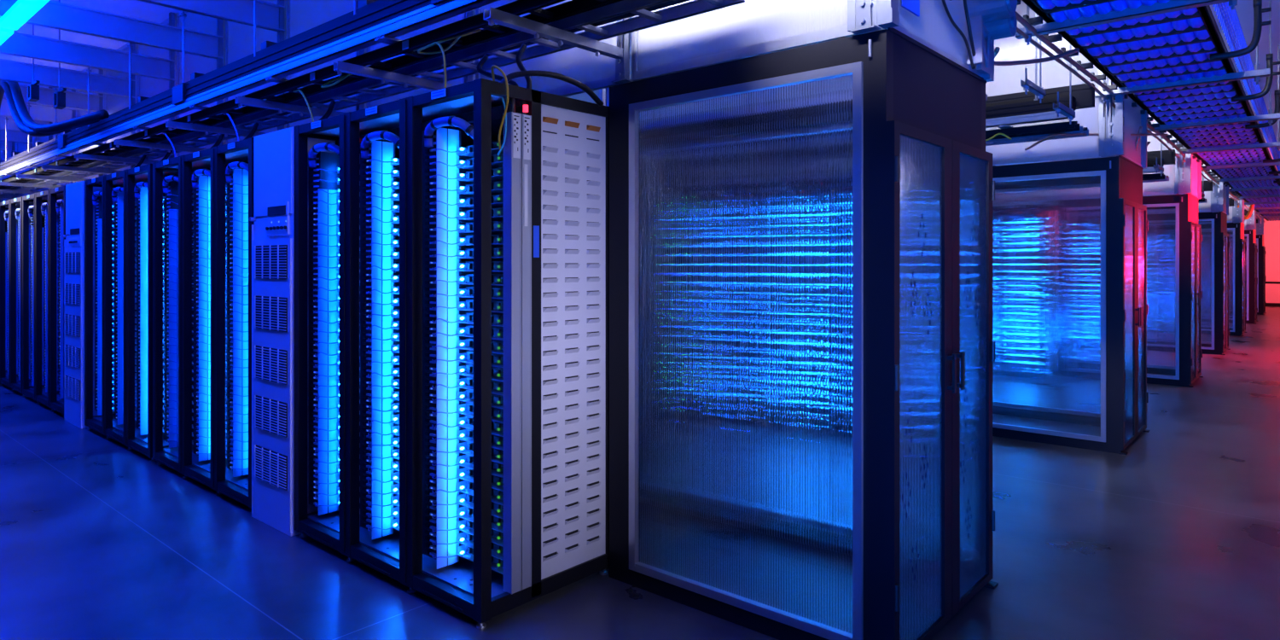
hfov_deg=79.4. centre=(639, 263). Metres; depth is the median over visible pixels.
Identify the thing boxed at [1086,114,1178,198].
panel
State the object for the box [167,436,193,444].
server
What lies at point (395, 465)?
server
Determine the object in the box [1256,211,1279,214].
support
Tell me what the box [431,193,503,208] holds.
server
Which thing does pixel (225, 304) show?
server
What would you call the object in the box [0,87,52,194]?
post
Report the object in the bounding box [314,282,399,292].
server
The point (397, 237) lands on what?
server
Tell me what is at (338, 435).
server
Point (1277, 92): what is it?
j-hook
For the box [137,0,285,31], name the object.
trim
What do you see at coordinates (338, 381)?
server
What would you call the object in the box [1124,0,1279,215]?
cable bundle
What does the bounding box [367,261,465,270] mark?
server
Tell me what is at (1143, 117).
post
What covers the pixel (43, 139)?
panel
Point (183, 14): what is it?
rod
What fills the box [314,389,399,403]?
server
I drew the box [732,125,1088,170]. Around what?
ladder
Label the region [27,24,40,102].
clamp
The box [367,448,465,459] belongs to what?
server
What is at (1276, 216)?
support
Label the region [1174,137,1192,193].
panel
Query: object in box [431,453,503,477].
server
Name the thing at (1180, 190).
post
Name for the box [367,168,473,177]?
server
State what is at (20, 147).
panel
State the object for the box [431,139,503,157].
server
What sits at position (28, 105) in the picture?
rod
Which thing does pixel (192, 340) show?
server
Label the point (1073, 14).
cable bundle
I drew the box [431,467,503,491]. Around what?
server
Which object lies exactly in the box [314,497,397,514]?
server
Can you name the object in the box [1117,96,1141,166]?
panel
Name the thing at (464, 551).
server
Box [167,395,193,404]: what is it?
server
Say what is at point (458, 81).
panel
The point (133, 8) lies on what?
ceiling
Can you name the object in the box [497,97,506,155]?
cable
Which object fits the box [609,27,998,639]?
enclosure
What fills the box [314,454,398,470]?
server
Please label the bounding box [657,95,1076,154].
busway
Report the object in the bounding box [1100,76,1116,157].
post
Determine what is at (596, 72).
panel
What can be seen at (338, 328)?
server
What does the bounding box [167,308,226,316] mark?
server
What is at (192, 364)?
server
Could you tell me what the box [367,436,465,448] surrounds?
server
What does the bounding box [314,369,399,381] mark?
server
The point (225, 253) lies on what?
server
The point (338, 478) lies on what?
server
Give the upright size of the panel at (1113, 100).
1.560 m
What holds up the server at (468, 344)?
in the rack at (555, 260)
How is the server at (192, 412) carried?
in the rack at (212, 169)
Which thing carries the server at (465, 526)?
in the rack at (555, 260)
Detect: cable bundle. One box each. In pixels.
[1035,0,1271,221]
[1051,0,1274,221]
[1067,0,1276,221]
[1087,0,1279,221]
[1109,0,1279,219]
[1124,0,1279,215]
[1140,0,1279,209]
[1157,0,1279,204]
[1180,7,1279,194]
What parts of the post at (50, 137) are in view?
arm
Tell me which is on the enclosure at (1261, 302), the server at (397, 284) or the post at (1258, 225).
the post at (1258, 225)
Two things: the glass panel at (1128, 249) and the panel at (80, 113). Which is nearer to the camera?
the glass panel at (1128, 249)
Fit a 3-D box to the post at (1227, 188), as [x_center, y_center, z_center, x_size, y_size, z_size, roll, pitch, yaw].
[10.045,-1.617,13.177,0.050,1.560,0.060,0,0,41]
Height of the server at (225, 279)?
0.044 m
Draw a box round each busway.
[0,0,389,162]
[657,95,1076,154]
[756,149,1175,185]
[985,82,1094,109]
[1146,157,1163,167]
[1201,180,1212,191]
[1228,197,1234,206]
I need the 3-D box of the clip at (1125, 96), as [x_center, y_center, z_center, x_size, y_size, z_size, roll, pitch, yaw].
[3.798,-1.329,6.086,0.090,0.055,0.050,0,0,41]
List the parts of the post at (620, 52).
arm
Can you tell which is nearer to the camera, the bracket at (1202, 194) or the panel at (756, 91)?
the panel at (756, 91)
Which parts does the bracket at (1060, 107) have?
rod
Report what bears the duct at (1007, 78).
on the enclosure at (1118, 224)
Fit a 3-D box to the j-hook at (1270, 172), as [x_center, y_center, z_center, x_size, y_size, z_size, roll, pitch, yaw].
[9.162,-1.453,10.985,0.300,0.336,0.040,0,0,41]
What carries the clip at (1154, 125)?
attached to the conduit at (1019, 18)
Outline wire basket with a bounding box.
[1212,1,1279,170]
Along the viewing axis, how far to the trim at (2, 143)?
11.91 m
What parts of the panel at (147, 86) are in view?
ribbed panel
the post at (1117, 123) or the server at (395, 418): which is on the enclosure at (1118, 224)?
the post at (1117, 123)
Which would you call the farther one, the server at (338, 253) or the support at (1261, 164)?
the support at (1261, 164)
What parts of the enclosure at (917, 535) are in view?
ribbed panel, aluminium frame, aluminium frame, ribbed panel, door, glass, header panel, handle, handle, door, glass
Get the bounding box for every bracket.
[1020,40,1045,103]
[1053,43,1075,124]
[1153,136,1163,175]
[1201,171,1204,199]
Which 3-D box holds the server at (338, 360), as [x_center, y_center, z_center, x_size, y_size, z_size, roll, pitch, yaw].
[-1.380,0.529,4.216,0.391,0.044,0.646,0,0,41]
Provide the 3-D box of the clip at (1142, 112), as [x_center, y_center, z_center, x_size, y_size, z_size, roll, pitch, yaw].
[4.351,-1.329,6.718,0.090,0.055,0.050,0,0,41]
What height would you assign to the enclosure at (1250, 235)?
2.305 m
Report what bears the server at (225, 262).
in the rack at (212, 169)
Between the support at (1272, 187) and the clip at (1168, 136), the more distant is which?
the support at (1272, 187)
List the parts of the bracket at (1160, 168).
rod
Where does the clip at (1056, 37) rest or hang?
attached to the conduit at (1019, 18)
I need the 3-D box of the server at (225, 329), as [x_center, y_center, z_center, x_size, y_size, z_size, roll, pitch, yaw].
[-2.649,0.471,5.327,0.391,0.044,0.647,0,0,41]
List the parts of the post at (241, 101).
arm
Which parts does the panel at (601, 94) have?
aluminium frame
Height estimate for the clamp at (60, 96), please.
1.010 m
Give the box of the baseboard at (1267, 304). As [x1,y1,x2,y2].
[1265,302,1279,307]
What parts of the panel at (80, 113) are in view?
ribbed panel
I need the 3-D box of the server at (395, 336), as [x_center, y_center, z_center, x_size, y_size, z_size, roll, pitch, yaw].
[-0.972,0.356,3.858,0.391,0.044,0.646,0,0,41]
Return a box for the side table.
[1265,281,1279,284]
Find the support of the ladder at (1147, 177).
on the post
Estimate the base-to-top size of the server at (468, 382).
0.044 m
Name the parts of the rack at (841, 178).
floor plate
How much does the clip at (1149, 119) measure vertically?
0.055 m
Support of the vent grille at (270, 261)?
attached to the tall cabinet at (273, 228)
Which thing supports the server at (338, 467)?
in the rack at (555, 260)
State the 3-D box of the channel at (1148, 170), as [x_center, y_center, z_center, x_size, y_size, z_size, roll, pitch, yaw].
[3.099,-1.065,11.350,7.700,0.072,0.312,0,0,41]
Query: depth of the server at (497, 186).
3.39 m
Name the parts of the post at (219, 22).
arm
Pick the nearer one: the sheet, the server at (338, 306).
the sheet
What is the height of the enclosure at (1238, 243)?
2.305 m
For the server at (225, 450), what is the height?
0.044 m
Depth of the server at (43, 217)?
8.45 m
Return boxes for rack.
[0,196,44,396]
[22,185,65,414]
[84,163,226,461]
[152,137,254,512]
[294,78,609,628]
[657,154,688,474]
[732,186,762,415]
[756,178,848,433]
[1006,203,1056,379]
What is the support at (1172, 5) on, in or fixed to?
hanging from the ceiling
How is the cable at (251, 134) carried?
hanging from the cable tray at (646, 19)
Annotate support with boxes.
[1015,0,1237,45]
[1094,43,1270,103]
[1146,0,1279,136]
[1175,45,1279,158]
[1203,161,1279,169]
[1209,173,1279,184]
[1228,186,1279,191]
[1229,194,1279,198]
[1237,201,1279,204]
[1244,204,1279,209]
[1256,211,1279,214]
[1256,215,1279,218]
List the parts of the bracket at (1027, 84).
rod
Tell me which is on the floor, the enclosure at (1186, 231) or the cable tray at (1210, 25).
the enclosure at (1186, 231)
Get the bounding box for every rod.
[4,116,8,160]
[26,103,30,151]
[52,87,58,140]
[86,67,91,126]
[127,42,133,109]
[180,11,186,82]
[253,0,255,57]
[353,0,356,15]
[1033,12,1038,100]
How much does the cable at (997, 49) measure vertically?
0.293 m
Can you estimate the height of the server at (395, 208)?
0.044 m
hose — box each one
[0,79,109,133]
[0,81,99,136]
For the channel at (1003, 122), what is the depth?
5.72 m
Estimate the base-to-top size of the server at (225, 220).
0.044 m
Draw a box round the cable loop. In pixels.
[1237,200,1254,219]
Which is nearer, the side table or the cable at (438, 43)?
the cable at (438, 43)
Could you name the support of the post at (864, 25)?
hanging from the ceiling
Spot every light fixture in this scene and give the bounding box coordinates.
[0,0,49,30]
[0,27,13,45]
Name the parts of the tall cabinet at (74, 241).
control panel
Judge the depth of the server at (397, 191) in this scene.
4.09 m
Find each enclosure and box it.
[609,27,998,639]
[992,155,1149,454]
[1066,193,1203,387]
[1152,211,1230,354]
[1227,222,1247,336]
[1227,229,1257,323]
[1244,234,1266,314]
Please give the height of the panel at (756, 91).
1.560 m
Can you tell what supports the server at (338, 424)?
in the rack at (555, 260)
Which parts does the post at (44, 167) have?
arm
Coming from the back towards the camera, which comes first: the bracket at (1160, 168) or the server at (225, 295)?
the bracket at (1160, 168)
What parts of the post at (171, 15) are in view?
arm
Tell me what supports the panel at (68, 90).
attached to the ceiling
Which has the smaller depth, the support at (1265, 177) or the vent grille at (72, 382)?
the vent grille at (72, 382)
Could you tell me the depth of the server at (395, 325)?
3.75 m
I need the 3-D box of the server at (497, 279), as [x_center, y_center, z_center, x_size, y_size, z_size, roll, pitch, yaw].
[-0.563,0.069,3.499,0.391,0.044,0.646,0,0,41]
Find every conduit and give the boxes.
[1014,11,1265,222]
[1016,26,1261,221]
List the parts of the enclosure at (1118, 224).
fascia panel, ribbed panel, aluminium frame, ribbed panel, aluminium frame, door, glass, header panel, handle, handle, glass, door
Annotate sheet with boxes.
[900,0,919,17]
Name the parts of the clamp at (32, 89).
rod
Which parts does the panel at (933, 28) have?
aluminium frame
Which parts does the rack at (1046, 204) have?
panel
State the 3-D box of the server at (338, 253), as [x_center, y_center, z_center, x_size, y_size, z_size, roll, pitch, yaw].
[-1.380,-0.046,4.216,0.391,0.044,0.646,0,0,41]
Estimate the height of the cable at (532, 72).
0.116 m
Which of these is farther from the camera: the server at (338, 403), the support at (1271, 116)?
the support at (1271, 116)
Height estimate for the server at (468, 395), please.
0.044 m
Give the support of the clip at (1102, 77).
attached to the conduit at (1019, 18)
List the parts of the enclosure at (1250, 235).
ribbed panel, aluminium frame, fascia panel, header panel, door, fascia panel, glass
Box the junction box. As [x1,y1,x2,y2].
[966,0,1017,75]
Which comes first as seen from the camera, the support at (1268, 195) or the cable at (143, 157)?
the cable at (143, 157)
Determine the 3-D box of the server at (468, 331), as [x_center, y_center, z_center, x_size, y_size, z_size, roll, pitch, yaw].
[-0.563,0.299,3.499,0.391,0.044,0.646,0,0,41]
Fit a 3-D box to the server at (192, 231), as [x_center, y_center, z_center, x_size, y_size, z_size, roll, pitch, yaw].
[-3.080,-0.218,5.705,0.391,0.044,0.646,0,0,41]
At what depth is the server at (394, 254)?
3.80 m
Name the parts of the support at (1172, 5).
rod, rod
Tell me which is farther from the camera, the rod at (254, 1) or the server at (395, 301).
the rod at (254, 1)
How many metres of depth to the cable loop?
17.25 m
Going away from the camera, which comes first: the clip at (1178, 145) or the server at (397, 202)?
the server at (397, 202)
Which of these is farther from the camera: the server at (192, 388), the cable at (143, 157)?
the cable at (143, 157)
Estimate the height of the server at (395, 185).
0.044 m
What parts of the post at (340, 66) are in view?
arm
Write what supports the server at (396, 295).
in the rack at (555, 260)
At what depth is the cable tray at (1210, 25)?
5.19 m
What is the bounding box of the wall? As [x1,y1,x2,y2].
[1260,215,1279,302]
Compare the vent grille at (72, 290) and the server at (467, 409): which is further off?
the vent grille at (72, 290)
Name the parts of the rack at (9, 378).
floor plate, plate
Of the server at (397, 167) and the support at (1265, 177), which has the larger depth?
the support at (1265, 177)
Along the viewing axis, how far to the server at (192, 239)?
5.58 m
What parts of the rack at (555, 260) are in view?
floor plate, plate, panel, panel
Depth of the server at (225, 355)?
5.20 m
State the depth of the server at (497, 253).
3.39 m
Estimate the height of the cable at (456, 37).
0.050 m
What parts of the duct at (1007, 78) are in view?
aluminium frame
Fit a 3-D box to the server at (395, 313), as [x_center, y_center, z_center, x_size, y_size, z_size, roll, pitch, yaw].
[-0.972,0.241,3.857,0.391,0.044,0.646,0,0,41]
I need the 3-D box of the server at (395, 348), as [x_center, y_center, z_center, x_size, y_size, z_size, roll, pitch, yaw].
[-0.972,0.414,3.857,0.391,0.044,0.646,0,0,41]
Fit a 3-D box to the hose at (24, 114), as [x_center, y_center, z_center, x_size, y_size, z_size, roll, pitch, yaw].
[-5.778,-1.506,7.268,3.053,0.760,0.282,0,0,36]
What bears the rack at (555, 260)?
on the floor
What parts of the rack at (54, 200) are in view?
floor plate, plate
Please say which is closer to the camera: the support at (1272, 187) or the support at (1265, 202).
the support at (1272, 187)
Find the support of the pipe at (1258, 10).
attached to the cable tray at (1210, 25)
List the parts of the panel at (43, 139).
ribbed panel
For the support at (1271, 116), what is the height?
1.160 m
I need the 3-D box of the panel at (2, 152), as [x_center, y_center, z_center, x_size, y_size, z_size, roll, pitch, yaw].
[-10.162,-1.617,12.415,1.130,1.560,0.032,0,0,41]
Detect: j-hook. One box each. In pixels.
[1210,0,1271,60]
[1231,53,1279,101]
[1245,89,1279,128]
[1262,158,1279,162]
[1268,170,1279,174]
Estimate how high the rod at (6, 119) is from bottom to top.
0.555 m
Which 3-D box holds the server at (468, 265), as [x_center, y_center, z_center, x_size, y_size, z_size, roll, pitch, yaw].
[-0.563,0.011,3.499,0.391,0.044,0.646,0,0,41]
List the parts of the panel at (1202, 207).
ribbed panel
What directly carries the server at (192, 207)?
in the rack at (212, 169)
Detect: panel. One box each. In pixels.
[0,142,16,200]
[16,136,34,196]
[34,87,53,191]
[53,87,77,185]
[77,67,104,179]
[104,42,137,174]
[137,14,176,166]
[176,10,225,157]
[225,0,286,144]
[286,0,366,127]
[366,9,475,108]
[475,0,629,96]
[565,88,605,105]
[756,91,827,184]
[886,0,983,77]
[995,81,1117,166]
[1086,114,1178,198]
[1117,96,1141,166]
[1152,162,1214,214]
[1190,153,1198,197]
[1217,177,1234,222]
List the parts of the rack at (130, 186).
floor plate, frame, plate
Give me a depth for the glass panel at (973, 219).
3.30 m
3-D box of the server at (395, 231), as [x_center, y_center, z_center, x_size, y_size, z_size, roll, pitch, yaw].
[-0.972,-0.161,3.858,0.391,0.044,0.646,0,0,41]
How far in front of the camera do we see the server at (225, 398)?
5.20 m
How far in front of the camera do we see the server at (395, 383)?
3.77 m
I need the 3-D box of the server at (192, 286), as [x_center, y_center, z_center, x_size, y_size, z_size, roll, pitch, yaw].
[-3.080,0.184,5.705,0.391,0.044,0.646,0,0,41]
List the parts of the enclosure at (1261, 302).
aluminium frame, door, door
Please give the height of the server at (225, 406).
0.044 m
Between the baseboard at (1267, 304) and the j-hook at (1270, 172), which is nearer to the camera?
the j-hook at (1270, 172)
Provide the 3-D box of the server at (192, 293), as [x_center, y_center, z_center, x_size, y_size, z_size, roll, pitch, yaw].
[-3.080,0.241,5.705,0.391,0.044,0.647,0,0,41]
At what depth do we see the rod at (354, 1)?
3.79 m
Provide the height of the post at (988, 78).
1.560 m
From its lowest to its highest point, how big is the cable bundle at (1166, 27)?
0.105 m
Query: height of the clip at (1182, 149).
0.055 m
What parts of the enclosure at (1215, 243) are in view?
ribbed panel, ribbed panel, header panel, door, fascia panel, glass, door, glass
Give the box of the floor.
[0,306,1279,639]
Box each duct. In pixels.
[631,0,866,81]
[985,0,1105,165]
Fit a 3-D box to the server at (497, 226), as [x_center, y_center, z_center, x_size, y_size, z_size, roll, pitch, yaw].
[-0.563,-0.161,3.499,0.391,0.044,0.646,0,0,41]
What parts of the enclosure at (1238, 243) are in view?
ribbed panel, aluminium frame, frame, header panel, door, glass, fascia panel, glass, door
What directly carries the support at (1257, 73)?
hanging from the ceiling
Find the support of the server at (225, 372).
in the rack at (212, 169)
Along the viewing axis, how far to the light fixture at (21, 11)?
5.22 m
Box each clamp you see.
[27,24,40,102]
[53,0,66,109]
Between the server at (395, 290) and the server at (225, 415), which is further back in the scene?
the server at (225, 415)
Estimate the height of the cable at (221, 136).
0.261 m
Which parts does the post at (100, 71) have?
arm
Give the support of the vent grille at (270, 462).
attached to the tall cabinet at (273, 228)
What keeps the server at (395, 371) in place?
in the rack at (555, 260)
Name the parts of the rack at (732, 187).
frame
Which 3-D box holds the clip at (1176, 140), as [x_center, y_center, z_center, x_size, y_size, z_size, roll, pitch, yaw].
[5.735,-1.329,8.297,0.090,0.055,0.050,0,0,41]
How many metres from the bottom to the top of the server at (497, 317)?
0.044 m
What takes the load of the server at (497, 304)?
in the rack at (555, 260)
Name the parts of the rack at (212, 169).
floor plate, plate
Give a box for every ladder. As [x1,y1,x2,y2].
[732,121,1079,165]
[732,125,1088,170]
[1142,173,1164,180]
[1142,175,1169,182]
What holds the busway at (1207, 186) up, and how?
attached to the busway
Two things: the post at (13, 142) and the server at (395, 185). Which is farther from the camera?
the post at (13, 142)
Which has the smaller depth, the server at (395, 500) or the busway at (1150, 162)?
the server at (395, 500)
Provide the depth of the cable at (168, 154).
6.48 m
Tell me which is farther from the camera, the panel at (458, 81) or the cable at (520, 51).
the panel at (458, 81)
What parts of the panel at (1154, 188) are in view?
aluminium frame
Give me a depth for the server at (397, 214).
4.10 m
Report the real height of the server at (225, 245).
0.044 m
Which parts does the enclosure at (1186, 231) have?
fascia panel, ribbed panel, aluminium frame, aluminium frame, ribbed panel, fascia panel, door, header panel, glass, glass, door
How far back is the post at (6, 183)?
9.38 m
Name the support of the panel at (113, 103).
attached to the ceiling
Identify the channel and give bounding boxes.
[687,110,1074,159]
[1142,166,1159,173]
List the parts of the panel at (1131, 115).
aluminium frame, ribbed panel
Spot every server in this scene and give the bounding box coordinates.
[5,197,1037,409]
[167,207,226,213]
[167,222,226,229]
[167,231,226,237]
[167,238,226,244]
[167,269,226,276]
[167,285,226,292]
[167,293,226,300]
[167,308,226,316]
[167,340,193,348]
[167,348,193,356]
[167,356,193,364]
[167,364,193,372]
[167,372,193,380]
[167,380,193,388]
[167,388,193,396]
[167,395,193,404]
[167,404,193,412]
[167,412,193,420]
[167,428,193,436]
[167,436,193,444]
[196,211,226,218]
[196,228,226,235]
[196,261,226,268]
[196,279,226,285]
[196,287,226,294]
[196,295,226,302]
[196,320,226,329]
[196,329,226,337]
[196,337,226,346]
[196,346,226,354]
[196,389,226,398]
[196,397,226,407]
[196,406,226,415]
[196,414,226,424]
[197,186,226,193]
[197,194,226,202]
[197,220,226,226]
[197,244,226,251]
[197,253,226,260]
[197,270,226,277]
[197,303,226,311]
[197,312,226,320]
[197,354,226,363]
[197,363,226,372]
[197,372,226,380]
[197,380,226,389]
[197,424,226,432]
[197,432,226,441]
[197,441,226,449]
[197,449,226,458]
[314,163,399,174]
[314,174,399,186]
[314,186,399,196]
[314,196,399,207]
[314,207,399,217]
[314,218,399,228]
[314,229,399,239]
[314,239,399,249]
[314,250,399,259]
[314,261,399,270]
[314,272,399,281]
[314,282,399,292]
[314,292,399,303]
[314,303,399,314]
[314,314,399,325]
[314,325,399,337]
[314,337,399,348]
[314,348,399,359]
[314,359,399,370]
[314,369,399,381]
[314,380,399,392]
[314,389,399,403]
[314,401,399,414]
[314,412,399,425]
[314,423,399,436]
[314,433,399,448]
[314,444,399,459]
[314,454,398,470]
[314,465,398,481]
[314,476,398,492]
[314,487,397,503]
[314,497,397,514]
[367,155,473,166]
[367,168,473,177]
[367,180,473,189]
[367,192,473,200]
[367,204,473,212]
[367,216,492,224]
[367,227,503,237]
[367,239,503,248]
[367,249,503,259]
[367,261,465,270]
[367,272,503,282]
[367,284,502,294]
[367,296,473,306]
[367,309,473,318]
[367,320,472,329]
[367,332,471,341]
[367,343,470,353]
[367,355,468,366]
[367,367,465,378]
[367,378,465,390]
[367,389,465,402]
[367,401,465,414]
[367,413,465,424]
[367,425,465,436]
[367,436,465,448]
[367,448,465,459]
[367,459,465,471]
[367,471,465,483]
[367,483,464,494]
[367,494,463,506]
[367,506,463,519]
[367,518,464,532]
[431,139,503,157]
[431,153,503,169]
[431,167,503,182]
[431,180,503,195]
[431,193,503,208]
[431,207,503,221]
[431,221,503,233]
[431,234,503,246]
[431,247,503,258]
[431,261,503,271]
[431,273,503,285]
[431,285,503,299]
[431,298,503,313]
[431,312,503,326]
[431,324,503,340]
[431,337,503,354]
[431,349,503,367]
[431,363,503,381]
[431,376,503,395]
[431,389,503,409]
[431,401,503,423]
[431,414,503,436]
[431,428,503,450]
[431,441,503,464]
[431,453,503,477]
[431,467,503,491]
[431,480,503,505]
[431,493,503,519]
[431,506,503,533]
[431,518,503,546]
[431,532,503,560]
[431,545,503,574]
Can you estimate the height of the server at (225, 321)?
0.044 m
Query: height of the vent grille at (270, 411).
0.185 m
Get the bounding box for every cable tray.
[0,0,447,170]
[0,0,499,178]
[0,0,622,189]
[0,0,744,199]
[1021,0,1279,221]
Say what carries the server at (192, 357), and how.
in the rack at (212, 169)
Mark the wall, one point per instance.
(1271, 229)
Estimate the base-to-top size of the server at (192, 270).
0.044 m
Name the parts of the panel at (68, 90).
ribbed panel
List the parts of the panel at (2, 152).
ribbed panel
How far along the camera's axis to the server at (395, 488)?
3.77 m
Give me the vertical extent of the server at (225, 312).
0.044 m
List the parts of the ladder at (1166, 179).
rail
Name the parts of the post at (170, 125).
arm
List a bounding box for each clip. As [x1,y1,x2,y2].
[1023,14,1042,25]
[1043,34,1062,42]
[1060,46,1078,57]
[1076,60,1093,69]
[1089,72,1105,81]
[1102,82,1117,91]
[1113,93,1128,99]
[1131,102,1137,107]
[1140,110,1145,114]
[1146,116,1152,121]
[1147,122,1159,127]
[1161,133,1172,139]
[1167,138,1177,143]
[1172,143,1182,147]
[1177,147,1187,151]
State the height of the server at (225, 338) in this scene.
0.044 m
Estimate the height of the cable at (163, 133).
0.257 m
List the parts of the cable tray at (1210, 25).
rail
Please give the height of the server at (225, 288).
0.044 m
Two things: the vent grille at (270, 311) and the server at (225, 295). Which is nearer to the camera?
the vent grille at (270, 311)
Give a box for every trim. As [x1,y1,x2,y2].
[0,58,135,97]
[0,99,75,122]
[0,116,49,131]
[0,129,32,143]
[0,140,15,151]
[2,84,103,111]
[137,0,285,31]
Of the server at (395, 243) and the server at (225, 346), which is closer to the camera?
the server at (395, 243)
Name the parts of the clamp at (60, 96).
rod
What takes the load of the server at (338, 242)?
in the rack at (555, 260)
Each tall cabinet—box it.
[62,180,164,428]
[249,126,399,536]
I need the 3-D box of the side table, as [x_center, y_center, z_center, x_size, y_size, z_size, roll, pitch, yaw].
[20.470,1.024,24.876,0.700,0.880,0.600,0,0,41]
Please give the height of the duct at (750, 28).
1.560 m
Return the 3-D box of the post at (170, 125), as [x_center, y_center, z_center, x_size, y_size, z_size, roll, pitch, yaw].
[-2.964,-1.611,5.540,0.090,1.570,0.786,0,0,41]
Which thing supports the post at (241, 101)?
hanging from the ceiling
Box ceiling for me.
[0,0,1279,175]
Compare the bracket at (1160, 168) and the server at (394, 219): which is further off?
the bracket at (1160, 168)
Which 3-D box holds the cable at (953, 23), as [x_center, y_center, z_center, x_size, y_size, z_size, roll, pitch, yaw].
[1.261,-1.110,3.130,0.027,0.556,0.480,0,0,44]
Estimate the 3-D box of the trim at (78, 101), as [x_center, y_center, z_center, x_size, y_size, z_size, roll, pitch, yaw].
[-9.018,-1.844,5.709,0.070,0.185,8.500,0,0,41]
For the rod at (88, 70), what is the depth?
6.88 m
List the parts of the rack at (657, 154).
panel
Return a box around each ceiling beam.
[0,0,223,58]
[0,31,174,80]
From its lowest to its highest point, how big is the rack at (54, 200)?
2.200 m
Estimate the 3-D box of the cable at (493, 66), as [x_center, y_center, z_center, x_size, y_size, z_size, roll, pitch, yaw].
[-0.577,-0.633,3.145,0.068,0.337,0.099,0,0,-25]
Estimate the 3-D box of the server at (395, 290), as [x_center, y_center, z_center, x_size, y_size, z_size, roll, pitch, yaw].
[-0.972,0.127,3.858,0.391,0.044,0.647,0,0,41]
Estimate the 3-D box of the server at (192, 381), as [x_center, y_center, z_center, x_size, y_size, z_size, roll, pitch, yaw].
[-3.080,0.874,5.705,0.391,0.044,0.646,0,0,41]
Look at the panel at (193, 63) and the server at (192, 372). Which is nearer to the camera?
the server at (192, 372)
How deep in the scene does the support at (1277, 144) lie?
8.62 m
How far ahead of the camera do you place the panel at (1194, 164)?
9.68 m
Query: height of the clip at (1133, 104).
0.055 m
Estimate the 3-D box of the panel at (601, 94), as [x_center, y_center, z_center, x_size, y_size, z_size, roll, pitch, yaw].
[-0.664,-1.617,5.501,1.130,1.560,0.032,0,0,41]
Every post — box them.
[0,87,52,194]
[0,89,75,188]
[0,135,32,198]
[0,141,15,202]
[16,69,103,182]
[41,42,135,174]
[74,11,174,164]
[113,17,222,152]
[165,0,284,137]
[235,0,364,117]
[333,10,472,90]
[482,6,633,84]
[847,0,899,32]
[850,0,880,34]
[981,40,994,81]
[1099,69,1124,156]
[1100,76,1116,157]
[1140,107,1146,168]
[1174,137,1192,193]
[1175,141,1186,194]
[1197,158,1201,198]
[1210,170,1223,211]
[1212,174,1219,212]
[1226,184,1228,215]
[1232,198,1242,222]
[1234,192,1238,222]
[1246,209,1255,229]
[1248,204,1250,229]
[1256,211,1263,234]
[1257,214,1260,234]
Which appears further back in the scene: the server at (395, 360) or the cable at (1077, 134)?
the cable at (1077, 134)
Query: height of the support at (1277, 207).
1.160 m
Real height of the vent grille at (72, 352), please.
0.185 m
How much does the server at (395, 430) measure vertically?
0.044 m
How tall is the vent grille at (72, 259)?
0.185 m
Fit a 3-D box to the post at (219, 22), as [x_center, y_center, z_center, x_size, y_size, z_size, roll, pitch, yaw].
[-3.844,-1.611,6.311,0.090,1.570,0.786,0,0,41]
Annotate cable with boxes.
[21,0,689,189]
[133,154,146,168]
[160,150,172,161]
[162,133,176,157]
[209,133,225,148]
[223,112,238,140]
[243,122,258,139]
[293,89,314,122]
[318,100,335,120]
[320,73,352,87]
[413,41,446,87]
[417,29,481,54]
[477,54,518,86]
[491,64,508,150]
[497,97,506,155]
[500,69,604,106]
[516,43,531,89]
[942,0,974,69]
[963,0,975,56]
[985,133,1012,141]
[994,46,1079,65]
[1024,133,1168,150]
[1135,126,1150,151]
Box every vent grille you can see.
[64,252,80,273]
[64,283,80,305]
[64,314,80,337]
[64,344,80,369]
[64,375,80,401]
[254,244,287,279]
[254,295,287,331]
[254,345,287,384]
[254,395,287,437]
[254,444,287,490]
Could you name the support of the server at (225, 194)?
in the rack at (212, 169)
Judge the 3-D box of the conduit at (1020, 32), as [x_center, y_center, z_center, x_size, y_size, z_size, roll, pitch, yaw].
[10.093,-1.276,13.361,0.042,0.022,28.600,0,0,41]
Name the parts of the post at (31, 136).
arm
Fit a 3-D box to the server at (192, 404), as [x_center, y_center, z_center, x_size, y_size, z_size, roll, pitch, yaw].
[-3.080,1.046,5.705,0.391,0.044,0.647,0,0,41]
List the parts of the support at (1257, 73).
rod, rod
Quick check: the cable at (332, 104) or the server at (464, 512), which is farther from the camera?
the cable at (332, 104)
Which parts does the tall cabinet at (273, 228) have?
lock knob, control panel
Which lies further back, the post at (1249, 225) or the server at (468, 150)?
the post at (1249, 225)
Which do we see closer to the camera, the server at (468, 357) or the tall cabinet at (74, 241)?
the server at (468, 357)
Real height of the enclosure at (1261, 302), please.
2.305 m
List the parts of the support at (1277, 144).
rod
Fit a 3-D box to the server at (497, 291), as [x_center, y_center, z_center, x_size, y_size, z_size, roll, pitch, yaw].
[-0.563,0.127,3.499,0.391,0.044,0.646,0,0,41]
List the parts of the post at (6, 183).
arm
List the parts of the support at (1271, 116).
rod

